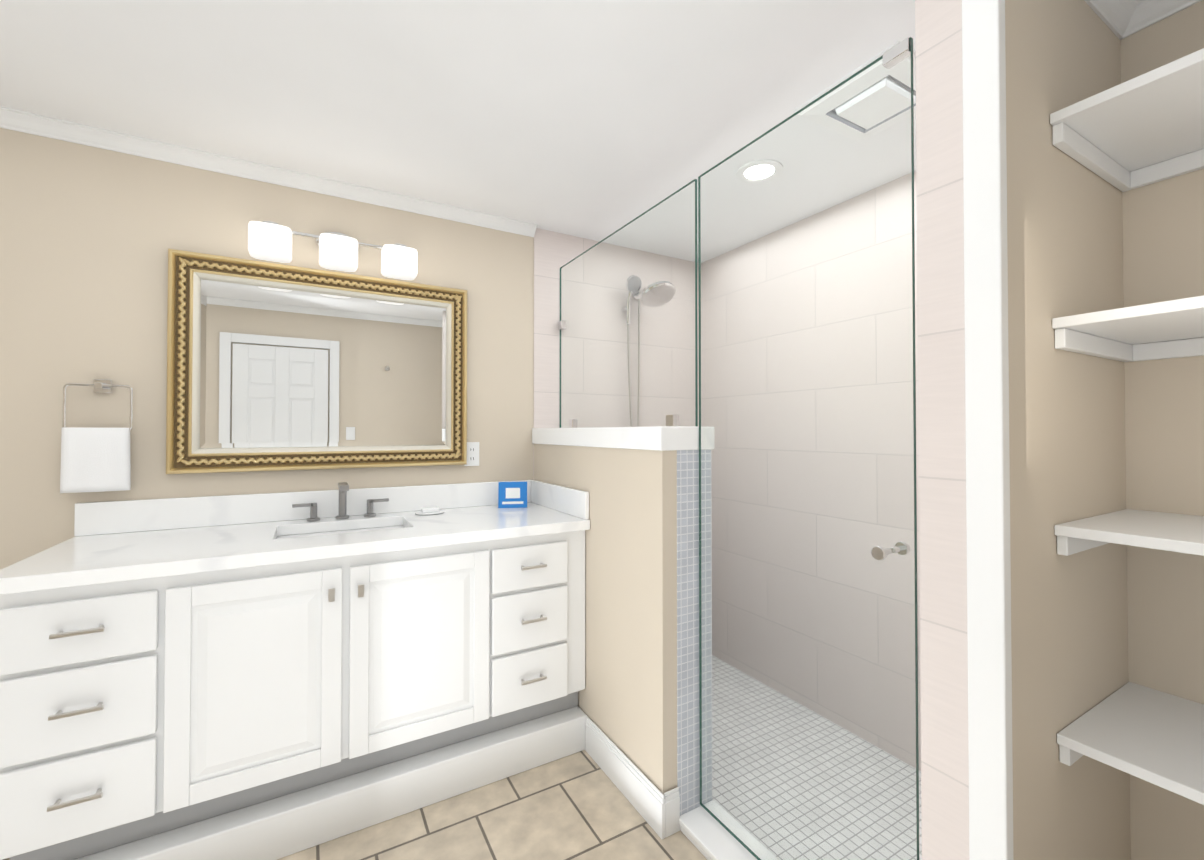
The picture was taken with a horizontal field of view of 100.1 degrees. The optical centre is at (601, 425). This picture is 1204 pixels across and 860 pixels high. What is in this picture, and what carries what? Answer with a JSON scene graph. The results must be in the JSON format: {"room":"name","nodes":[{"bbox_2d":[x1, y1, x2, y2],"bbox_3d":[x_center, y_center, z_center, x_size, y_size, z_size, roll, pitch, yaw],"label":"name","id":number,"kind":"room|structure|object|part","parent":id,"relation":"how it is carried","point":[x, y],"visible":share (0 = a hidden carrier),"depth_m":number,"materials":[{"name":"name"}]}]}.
{"room":"bathroom","nodes":[
{"label":"bathroom","id":0,"kind":"room"},
{"bbox_2d":[0,128,533,569],"bbox_3d":[-0.998,0.155,2.317,3.900,2.385,0.100,0,-1,-30],"label":"wall","id":1,"kind":"structure","parent":0,"point":[90,236],"depth_m":1.86,"materials":[{"name":"paint"}]},
{"bbox_2d":[60,379,132,492],"bbox_3d":[-1.772,0.034,1.776,0.183,0.396,0.066,0,-1,-30],"label":"towel ring","id":2,"kind":"object","parent":1,"relation":"attached to","point":[95,459],"visible":1,"depth_m":1.75,"materials":[{"name":"white fabric"}]},
{"bbox_2d":[60,427,130,492],"bbox_3d":[-1.768,0.120,1.763,0.177,0.224,0.041,0,-1,-30],"label":"towel","id":3,"kind":"object","parent":2,"relation":"hanging from","point":[92,459],"depth_m":1.75,"materials":[{"name":"white fabric"}]},
{"bbox_2d":[0,106,536,236],"bbox_3d":[-1.454,-1.017,1.982,2.560,0.050,0.050,0,-1,-30],"label":"crown molding","id":4,"kind":"structure","parent":1,"relation":"attached to","point":[40,125],"depth_m":1.99,"materials":[{"name":"white wood"}]},
{"bbox_2d":[166,249,466,473],"bbox_3d":[-1.139,-0.235,2.161,1.115,0.840,0.038,0,-1,-30],"label":"mirror","id":5,"kind":"object","parent":1,"relation":"attached to","point":[273,367],"visible":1,"depth_m":2.11,"materials":[{"name":"gold wood"}]},
{"bbox_3d":[-1.145,-0.235,2.172,0.935,0.660,0.004,0,-1,-30],"label":"glass","id":6,"kind":"part","parent":5,"relation":"part of","materials":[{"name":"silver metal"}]},
{"bbox_2d":[248,221,417,279],"bbox_3d":[-1.102,-0.743,2.107,0.612,0.185,0.178,0,-1,-30],"label":"sconce","id":7,"kind":"object","parent":1,"relation":"attached to","point":[269,241],"visible":1,"depth_m":2.03,"materials":[{"name":"white glass"}]},
{"bbox_3d":[-1.290,-0.711,1.963,0.142,0.118,0.116,0,-1,-30],"label":"lamp shade","id":8,"kind":"part","parent":7,"relation":"part of","materials":[{"name":"white glass"}]},
{"bbox_3d":[-1.086,-0.710,2.080,0.142,0.118,0.116,0,-1,-30],"label":"lamp shade","id":9,"kind":"part","parent":7,"relation":"part of","materials":[{"name":"white glass"}]},
{"bbox_3d":[-0.883,-0.708,2.198,0.142,0.118,0.116,0,-1,-30],"label":"lamp shade","id":10,"kind":"part","parent":7,"relation":"part of","materials":[{"name":"white glass"}]},
{"bbox_2d":[464,442,478,465],"bbox_3d":[-0.635,0.141,2.463,0.072,0.116,0.008,0,-1,-30],"label":"electrical outlet plate","id":11,"kind":"object","parent":1,"relation":"attached to","point":[472,453],"visible":0.96,"depth_m":2.46,"materials":[{"name":"white plastic"}]},
{"bbox_2d":[533,228,698,479],"bbox_3d":[0.139,0.162,2.909,1.140,2.385,0.008,0,-1,-30],"label":"wall tile","id":12,"kind":"structure","parent":1,"relation":"attached to","point":[554,252],"depth_m":2.85,"materials":[{"name":"white tile"}]},
{"bbox_2d":[621,275,675,426],"bbox_3d":[0.259,-0.198,2.802,0.238,1.273,0.305,0,-1,-30],"label":"shower head","id":13,"kind":"object","parent":12,"relation":"attached to","point":[665,290],"depth_m":2.81},
{"bbox_2d":[74,480,531,535],"bbox_3d":[-1.104,0.334,2.181,1.693,0.115,0.020,0,-1,-30],"label":"backsplash","id":14,"kind":"structure","parent":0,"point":[90,518],"depth_m":2.01,"materials":[{"name":"white stone"}]},
{"bbox_2d":[3,750,706,859],"bbox_3d":[-0.324,1.433,1.131,3.900,0.200,2.800,0,-1,-30],"label":"floor","id":15,"kind":"structure","parent":0,"point":[577,806],"depth_m":1.67,"materials":[{"name":"tile"}]},
{"bbox_2d":[0,528,589,859],"bbox_3d":[-0.936,0.886,1.918,1.696,0.914,0.634,0,-1,-30],"label":"bathroom vanity","id":16,"kind":"object","parent":15,"relation":"on","point":[269,676],"depth_m":1.56,"materials":[{"name":"white wood"}]},
{"bbox_3d":[-1.385,0.984,1.340,0.306,0.213,0.019,0,-1,-30],"label":"drawer","id":17,"kind":"part","parent":16,"relation":"part of","materials":[{"name":"white wood"}]},
{"bbox_3d":[-1.385,0.754,1.343,0.306,0.217,0.019,0,-1,-30],"label":"drawer","id":18,"kind":"part","parent":16,"relation":"part of","materials":[{"name":"white wood"}]},
{"bbox_3d":[-1.385,0.547,1.345,0.306,0.166,0.019,0,-1,-30],"label":"drawer","id":19,"kind":"part","parent":16,"relation":"part of","materials":[{"name":"white wood"}]},
{"bbox_3d":[-1.045,0.780,1.538,0.445,0.626,0.019,0,-1,-30],"label":"door","id":20,"kind":"part","parent":16,"relation":"part of","materials":[{"name":"white wood"}]},
{"bbox_2d":[0,504,589,587],"bbox_3d":[-0.945,0.409,1.924,1.712,0.039,0.622,0,-1,-30],"label":"countertop","id":21,"kind":"structure","parent":16,"relation":"on","point":[165,549],"depth_m":1.69,"materials":[{"name":"white stone"}]},
{"bbox_2d":[292,482,387,519],"bbox_3d":[-1.065,0.316,2.075,0.360,0.151,0.151,0,-1,-30],"label":"faucet","id":22,"kind":"object","parent":21,"relation":"on","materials":[{"name":"silver metal"}]},
{"bbox_2d":[280,520,403,535],"bbox_3d":[-0.989,0.498,1.942,0.479,0.162,0.304,0,-1,-30],"label":"sink","id":23,"kind":"object","parent":21,"relation":"in","point":[355,527],"depth_m":2.05,"materials":[{"name":"white ceramic"}]},
{"bbox_2d":[415,507,444,514],"bbox_3d":[-0.764,0.380,2.243,0.131,0.026,0.097,0,-1,-30],"label":"soap dish","id":24,"kind":"object","parent":21,"relation":"on","point":[429,510],"visible":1,"depth_m":2.22,"materials":[{"name":"white ceramic"}]},
{"bbox_2d":[498,482,526,507],"bbox_3d":[-0.430,0.334,2.432,0.136,0.122,0.051,0,-1,-9],"label":"card","id":25,"kind":"object","parent":21,"relation":"on","point":[512,494],"visible":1,"depth_m":2.42,"materials":[{"name":"blue paper"}]},
{"bbox_3d":[-0.629,0.782,1.778,0.469,0.626,0.019,0,-1,-30],"label":"door","id":26,"kind":"part","parent":16,"relation":"part of","materials":[{"name":"white wood"}]},
{"bbox_3d":[-0.279,0.992,1.977,0.316,0.213,0.019,0,-1,-30],"label":"drawer","id":27,"kind":"part","parent":16,"relation":"part of","materials":[{"name":"white wood"}]},
{"bbox_3d":[-0.279,0.761,1.980,0.316,0.217,0.019,0,-1,-30],"label":"drawer","id":28,"kind":"part","parent":16,"relation":"part of","materials":[{"name":"white wood"}]},
{"bbox_3d":[-0.279,0.555,1.982,0.316,0.166,0.019,0,-1,-30],"label":"drawer","id":29,"kind":"part","parent":16,"relation":"part of","materials":[{"name":"white wood"}]},
{"bbox_2d":[712,655,921,859],"bbox_3d":[0.688,1.401,2.141,0.922,0.012,1.845,0,-1,-30],"label":"mosaic shower floor","id":30,"kind":"structure","parent":15,"relation":"on","point":[780,831],"depth_m":1.97,"materials":[{"name":"white tile"}]},
{"bbox_2d":[0,0,915,262],"bbox_3d":[-0.324,-1.102,1.163,3.900,0.100,2.800,0,-1,-30],"label":"ceiling","id":31,"kind":"structure","parent":0,"point":[597,120],"depth_m":1.60,"materials":[{"name":"paint"}]},
{"bbox_2d":[736,159,782,183],"bbox_3d":[0.644,-1.036,2.066,0.184,0.010,0.184,0,-1,-30],"label":"recessed light","id":32,"kind":"object","parent":31,"relation":"in","point":[763,166],"depth_m":2.06,"materials":[{"name":"white plastic"}]},
{"bbox_2d":[795,41,915,142],"bbox_3d":[0.873,-1.027,1.609,0.340,0.038,0.340,0,-1,-30],"label":"ceiling vent","id":33,"kind":"object","parent":31,"relation":"in","point":[898,74],"visible":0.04,"depth_m":1.58,"materials":[{"name":"white plastic"}]},
{"bbox_2d":[534,444,711,814],"bbox_3d":[0.015,0.718,2.185,0.210,1.255,1.111,0,-1,-30],"label":"wall","id":34,"kind":"structure","parent":0,"point":[638,700],"depth_m":1.75,"materials":[{"name":"paint"}]},
{"bbox_2d":[532,480,588,519],"bbox_3d":[-0.214,0.337,2.352,0.018,0.115,0.612,0,-1,-30],"label":"backsplash","id":35,"kind":"structure","parent":34,"relation":"attached to","point":[575,502],"depth_m":2.27,"materials":[{"name":"white stone"}]},
{"bbox_2d":[532,426,714,450],"bbox_3d":[0.016,0.051,2.191,0.234,0.080,1.116,0,-1,-30],"label":"wall cap","id":36,"kind":"object","parent":34,"relation":"on","point":[664,438],"visible":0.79,"depth_m":1.80,"materials":[{"name":"stone"}]},
{"bbox_2d":[558,190,677,427],"bbox_3d":[0.052,-0.419,2.224,0.028,0.859,1.103,0,-1,-30],"label":"glass","id":37,"kind":"object","parent":36,"relation":"on","point":[671,420],"depth_m":2.25,"materials":[{"name":"teal"}]},
{"bbox_3d":[0.052,-0.420,2.224,0.010,0.859,1.101,0,-1,-30],"label":"pane","id":38,"kind":"part","parent":37,"relation":"part of","materials":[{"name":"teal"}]},
{"bbox_2d":[678,37,918,859],"bbox_3d":[0.513,0.211,1.417,0.104,2.140,0.710,0,-1,-30],"label":"shower door","id":39,"kind":"structure","parent":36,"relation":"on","point":[898,53],"depth_m":1.30,"materials":[{"name":"teal"}]},
{"bbox_3d":[0.513,0.211,1.417,0.010,2.140,0.710,0,-1,-30],"label":"door pane","id":40,"kind":"part","parent":39,"relation":"part of","materials":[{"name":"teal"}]},
{"bbox_2d":[585,716,664,838],"bbox_3d":[0.068,1.272,1.859,0.015,0.140,0.527,0,-1,-30],"label":"baseboard","id":41,"kind":"structure","parent":34,"relation":"attached to","point":[637,788],"depth_m":1.80,"materials":[{"name":"white wood"}]},
{"bbox_2d":[664,787,679,836],"bbox_3d":[0.229,1.269,1.656,0.058,0.140,0.014,0,-1,-30],"label":"baseboard","id":42,"kind":"structure","parent":34,"relation":"attached to","point":[672,808],"depth_m":1.65,"materials":[{"name":"white wood"}]},
{"bbox_2d":[679,800,778,859],"bbox_3d":[0.501,1.315,1.393,0.162,0.042,0.734,0,-1,-30],"label":"shower curb","id":43,"kind":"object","parent":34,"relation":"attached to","point":[706,833],"depth_m":1.59,"materials":[{"name":"stone"}]},
{"bbox_2d":[1005,0,1130,859],"bbox_3d":[1.183,0.141,1.236,1.000,2.385,0.060,0,-1,-30],"label":"wall","id":44,"kind":"structure","parent":0,"point":[1069,613],"depth_m":1.09,"materials":[{"name":"paint"}]},
{"bbox_2d":[915,0,968,859],"bbox_3d":[1.143,0.142,1.301,1.004,2.385,0.092,0,-1,-30],"label":"shower wall tile","id":45,"kind":"structure","parent":44,"relation":"attached to","point":[942,484],"depth_m":1.05,"materials":[{"name":"white tile"}]},
{"bbox_2d":[962,0,1013,859],"bbox_3d":[0.755,0.138,0.987,0.030,2.385,0.064,0,-1,-30],"label":"trim","id":46,"kind":"structure","parent":44,"relation":"attached to","point":[987,466],"depth_m":0.97,"materials":[{"name":"white wood"}]},
{"bbox_2d":[1084,0,1140,39],"bbox_3d":[1.081,-1.028,1.129,0.642,0.050,0.050,0,-1,-30],"label":"crown molding","id":47,"kind":"structure","parent":44,"relation":"attached to","point":[1115,16],"depth_m":1.24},
{"bbox_2d":[1120,0,1203,859],"bbox_3d":[1.539,0.139,1.063,0.100,2.385,0.595,0,-1,-30],"label":"wall","id":48,"kind":"structure","parent":0,"point":[1163,240],"depth_m":1.24,"materials":[{"name":"paint"}]},
{"bbox_2d":[1121,0,1201,39],"bbox_3d":[1.474,-1.029,1.040,0.050,0.050,0.595,0,-1,-30],"label":"crown molding","id":49,"kind":"structure","parent":48,"relation":"attached to","point":[1147,13],"depth_m":1.25,"materials":[{"name":"white wood"}]},
{"bbox_3d":[1.174,0.155,2.353,0.100,2.385,2.005,0,-1,-30],"label":"wall","id":50,"kind":"structure","parent":0,"visible":0},
{"bbox_2d":[701,171,920,770],"bbox_3d":[1.091,0.186,2.388,0.008,2.447,1.845,0,-1,-30],"label":"wall tiles","id":51,"kind":"structure","parent":50,"relation":"attached to","point":[848,649],"depth_m":2.43,"materials":[{"name":"white tile"}]}
]}

